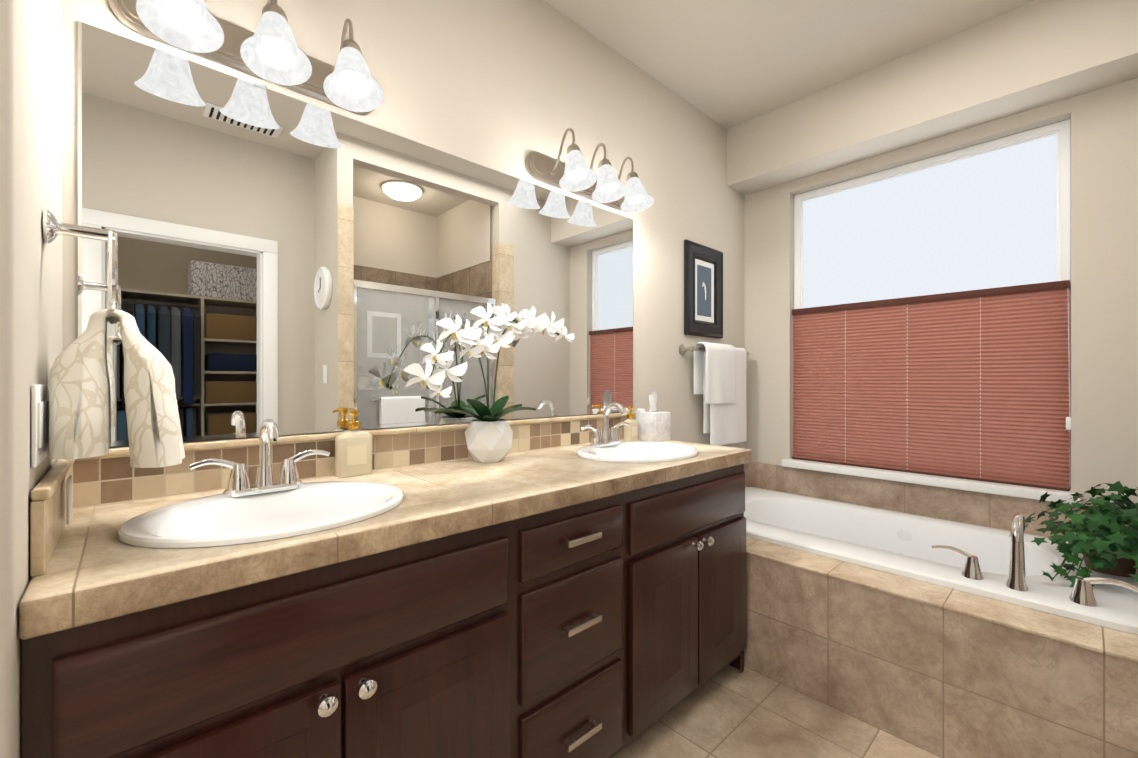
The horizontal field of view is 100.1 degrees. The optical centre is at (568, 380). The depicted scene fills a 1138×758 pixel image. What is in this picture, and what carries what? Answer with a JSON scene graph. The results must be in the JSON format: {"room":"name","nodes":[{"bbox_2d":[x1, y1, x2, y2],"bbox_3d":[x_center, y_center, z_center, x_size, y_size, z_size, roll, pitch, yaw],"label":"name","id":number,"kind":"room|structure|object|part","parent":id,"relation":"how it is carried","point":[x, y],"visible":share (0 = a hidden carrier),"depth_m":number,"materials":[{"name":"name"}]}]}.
{"room":"bathroom","nodes":[
{"label":"bathroom","id":0,"kind":"room"},
{"bbox_2d":[0,0,61,757],"bbox_3d":[-0.935,-0.195,0.770,0.120,2.745,0.620,0,0,-43],"label":"wall","id":1,"kind":"structure","parent":0,"point":[30,182],"depth_m":0.64,"materials":[{"name":"beige paint"}]},
{"bbox_2d":[31,384,48,467],"bbox_3d":[-0.815,0.066,0.736,0.008,0.120,0.130,0,0,-43],"label":"light switch","id":2,"kind":"object","parent":1,"relation":"attached to","point":[39,421],"visible":1,"depth_m":0.70,"materials":[{"name":"white plastic"}]},
{"bbox_2d":[43,210,184,467],"bbox_3d":[-0.807,-0.070,0.855,0.181,0.431,0.260,0,0,-43],"label":"towel ring","id":3,"kind":"object","parent":1,"relation":"attached to","point":[80,409],"visible":1,"depth_m":0.79,"materials":[{"name":"beige fabric"}]},
{"bbox_2d":[49,309,184,467],"bbox_3d":[-0.804,0.011,0.858,0.174,0.269,0.260,0,0,-43],"label":"hanging towel","id":4,"kind":"object","parent":3,"relation":"hanging from","point":[79,383],"depth_m":0.79,"materials":[{"name":"beige fabric"}]},
{"bbox_2d":[30,412,635,576],"bbox_3d":[-0.212,0.216,1.521,1.958,0.124,0.498,0,0,-43],"label":"backsplash","id":5,"kind":"structure","parent":1,"relation":"attached to","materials":[{"name":"tile"}]},
{"bbox_2d":[62,0,743,447],"bbox_3d":[-0.012,-0.195,2.124,3.316,2.745,0.131,0,0,-43],"label":"wall","id":6,"kind":"structure","parent":0,"point":[288,265],"depth_m":1.52,"materials":[{"name":"beige paint"}]},
{"bbox_2d":[108,0,383,114],"bbox_3d":[-0.744,-0.880,1.196,0.600,0.242,0.251,0,0,-43],"label":"sconce","id":7,"kind":"object","parent":6,"relation":"attached to","point":[269,50],"visible":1,"depth_m":1.18,"materials":[{"name":"white glass"}]},
{"bbox_2d":[525,128,653,212],"bbox_3d":[0.132,-0.880,2.008,0.600,0.242,0.251,0,0,-43],"label":"sconce","id":8,"kind":"object","parent":6,"relation":"attached to","point":[574,174],"visible":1,"depth_m":1.96,"materials":[{"name":"white glass"}]},
{"bbox_2d":[684,239,722,338],"bbox_3d":[0.791,-0.520,2.772,0.385,0.525,0.028,0,0,-43],"label":"framed art","id":9,"kind":"object","parent":6,"relation":"attached to","point":[703,290],"visible":0.96,"depth_m":2.76,"materials":[{"name":"black wood"}]},
{"bbox_2d":[679,342,748,445],"bbox_3d":[0.889,0.079,2.802,0.672,0.590,0.118,0,0,-43],"label":"towel rail","id":10,"kind":"object","parent":6,"relation":"attached to","point":[720,377],"visible":1,"depth_m":2.73,"materials":[{"name":"white fabric"}]},
{"bbox_2d":[612,665,940,757],"bbox_3d":[0.946,1.208,0.210,4.876,0.060,4.600,0,0,-43],"label":"floor","id":11,"kind":"structure","parent":0,"point":[728,711],"depth_m":1.61,"materials":[{"name":"tile"}]},
{"bbox_2d":[19,459,751,757],"bbox_3d":[-0.176,0.753,1.466,1.936,0.848,0.628,0,0,-43],"label":"bathroom vanity","id":12,"kind":"object","parent":11,"relation":"on","point":[563,587],"depth_m":1.00,"materials":[{"name":"brown wood"}]},
{"bbox_2d":[19,441,751,630],"bbox_3d":[-0.178,0.303,1.484,1.958,0.052,0.598,0,0,-43],"label":"countertop","id":13,"kind":"structure","parent":12,"relation":"on","point":[72,576],"depth_m":0.91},
{"bbox_2d":[66,474,71,524],"bbox_3d":[-0.923,0.218,0.880,0.004,0.080,0.075,0,0,-43],"label":"outlet","id":14,"kind":"object","parent":13,"relation":"attached to","point":[68,499],"visible":1,"depth_m":0.86,"materials":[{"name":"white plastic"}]},
{"bbox_2d":[187,419,330,494],"bbox_3d":[-0.705,0.177,1.116,0.290,0.175,0.137,0,0,-43],"label":"faucet","id":15,"kind":"object","parent":13,"relation":"on","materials":[{"name":"silver metal"}]},
{"bbox_2d":[111,471,442,570],"bbox_3d":[-0.618,0.342,1.023,0.510,0.160,0.431,0,0,-43],"label":"sink","id":16,"kind":"object","parent":13,"relation":"in","point":[162,528],"depth_m":1.05,"materials":[{"name":"white ceramic"}]},
{"bbox_2d":[335,409,371,476],"bbox_3d":[-0.630,0.180,1.399,0.100,0.193,0.060,0,0,-43],"label":"soap bottle","id":17,"kind":"object","parent":13,"relation":"on","point":[353,450],"visible":1,"depth_m":1.38,"materials":[{"name":"beige plastic"}]},
{"bbox_2d":[403,303,573,462],"bbox_3d":[-0.249,0.003,1.634,0.663,0.548,0.228,0,0,-43],"label":"potted orchid","id":18,"kind":"object","parent":13,"relation":"on","point":[488,434],"visible":1,"depth_m":1.59,"materials":[{"name":"white plant"}]},
{"bbox_3d":[-0.277,0.207,1.651,0.168,0.140,0.166,0,0,-43],"label":"pot","id":19,"kind":"part","parent":18,"relation":"part of","materials":[{"name":"white ceramic"}]},
{"bbox_2d":[579,403,629,446],"bbox_3d":[0.179,0.176,1.936,0.290,0.175,0.137,0,0,-43],"label":"faucet","id":20,"kind":"object","parent":13,"relation":"on","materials":[{"name":"silver metal"}]},
{"bbox_2d":[624,405,637,440],"bbox_3d":[0.287,0.195,2.175,0.068,0.163,0.056,0,0,-43],"label":"soap bottle","id":21,"kind":"object","parent":13,"relation":"on","point":[631,432],"visible":0.96,"depth_m":2.16,"materials":[{"name":"beige plastic"}]},
{"bbox_2d":[547,439,722,466],"bbox_3d":[0.265,0.342,1.843,0.510,0.160,0.431,0,0,-43],"label":"sink","id":22,"kind":"object","parent":13,"relation":"in","point":[639,453],"depth_m":1.93,"materials":[{"name":"white ceramic"}]},
{"bbox_2d":[636,391,669,441],"bbox_3d":[0.391,0.162,2.219,0.116,0.228,0.116,0,0,-43],"label":"tissue box","id":23,"kind":"object","parent":13,"relation":"on","point":[653,424],"visible":0.92,"depth_m":2.16,"materials":[{"name":"white"}]},
{"bbox_2d":[744,461,1137,757],"bbox_3d":[1.320,0.808,2.126,1.116,0.740,1.696,0,0,-43],"label":"tub deck","id":24,"kind":"object","parent":11,"relation":"on","point":[942,622],"visible":0.88,"depth_m":1.61,"materials":[{"name":"tile"}]},
{"bbox_2d":[744,487,1137,633],"bbox_3d":[1.356,0.890,2.159,0.870,0.445,1.600,0,0,-43],"label":"tub","id":25,"kind":"object","parent":24,"relation":"in","point":[894,543],"depth_m":2.03,"materials":[{"name":"white ceramic"}]},
{"bbox_2d":[931,513,1137,606],"bbox_3d":[1.489,0.552,1.555,0.148,0.229,0.479,0,0,-43],"label":"faucet","id":26,"kind":"object","parent":24,"relation":"on","point":[1082,594],"depth_m":1.52,"materials":[{"name":"silver metal"}]},
{"bbox_2d":[1008,481,1137,587],"bbox_3d":[1.810,0.504,1.696,0.652,0.325,0.367,0,0,-43],"label":"ivy plant","id":27,"kind":"object","parent":24,"relation":"on","point":[1100,542],"visible":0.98,"depth_m":1.60,"materials":[{"name":"green plant"}]},
{"bbox_3d":[1.897,0.614,1.672,0.150,0.105,0.150,0,0,-43],"label":"pot","id":28,"kind":"part","parent":27,"relation":"part of","materials":[{"name":"brown wicker"}]},
{"bbox_2d":[544,0,1034,128],"bbox_3d":[0.946,-1.597,0.209,4.876,0.060,4.600,0,0,-43],"label":"ceiling","id":29,"kind":"structure","parent":0,"point":[727,64],"depth_m":2.18,"materials":[{"name":"beige paint"}]},
{"bbox_2d":[727,0,1137,194],"bbox_3d":[1.647,-1.392,2.429,0.228,0.351,1.700,0,0,-43],"label":"soffit beam","id":30,"kind":"structure","parent":29,"relation":"attached to","point":[1033,55],"depth_m":2.19,"materials":[{"name":"beige paint"}]},
{"bbox_2d":[744,78,1137,505],"bbox_3d":[1.790,-0.195,2.561,0.160,2.745,1.940,0,0,-43],"label":"wall","id":31,"kind":"structure","parent":0,"point":[1104,285],"depth_m":2.02,"materials":[{"name":"beige paint"}]},
{"bbox_2d":[782,459,1080,503],"bbox_3d":[1.765,0.502,2.492,0.120,0.042,1.246,0,0,-43],"label":"window sill","id":32,"kind":"structure","parent":31,"relation":"attached to","point":[1035,493],"depth_m":2.35,"materials":[{"name":"white paint"}]},
{"bbox_2d":[794,119,1070,489],"bbox_3d":[1.811,-0.336,2.535,0.030,1.634,1.186,0,0,-43],"label":"window","id":33,"kind":"structure","parent":31,"relation":"in","point":[995,213],"depth_m":2.43,"materials":[{"name":"white glass"}]},
{"bbox_3d":[1.821,-0.336,2.543,0.004,1.594,1.146,0,0,-43],"label":"glass","id":34,"kind":"part","parent":33,"relation":"part of","materials":[{"name":"white glass"}]},
{"bbox_2d":[792,280,1070,490],"bbox_3d":[1.780,0.021,2.499,0.050,0.918,1.188,0,0,-43],"label":"window blind","id":35,"kind":"object","parent":33,"relation":"attached to","point":[972,385],"visible":1,"depth_m":2.40,"materials":[{"name":"fabric"}]}
]}

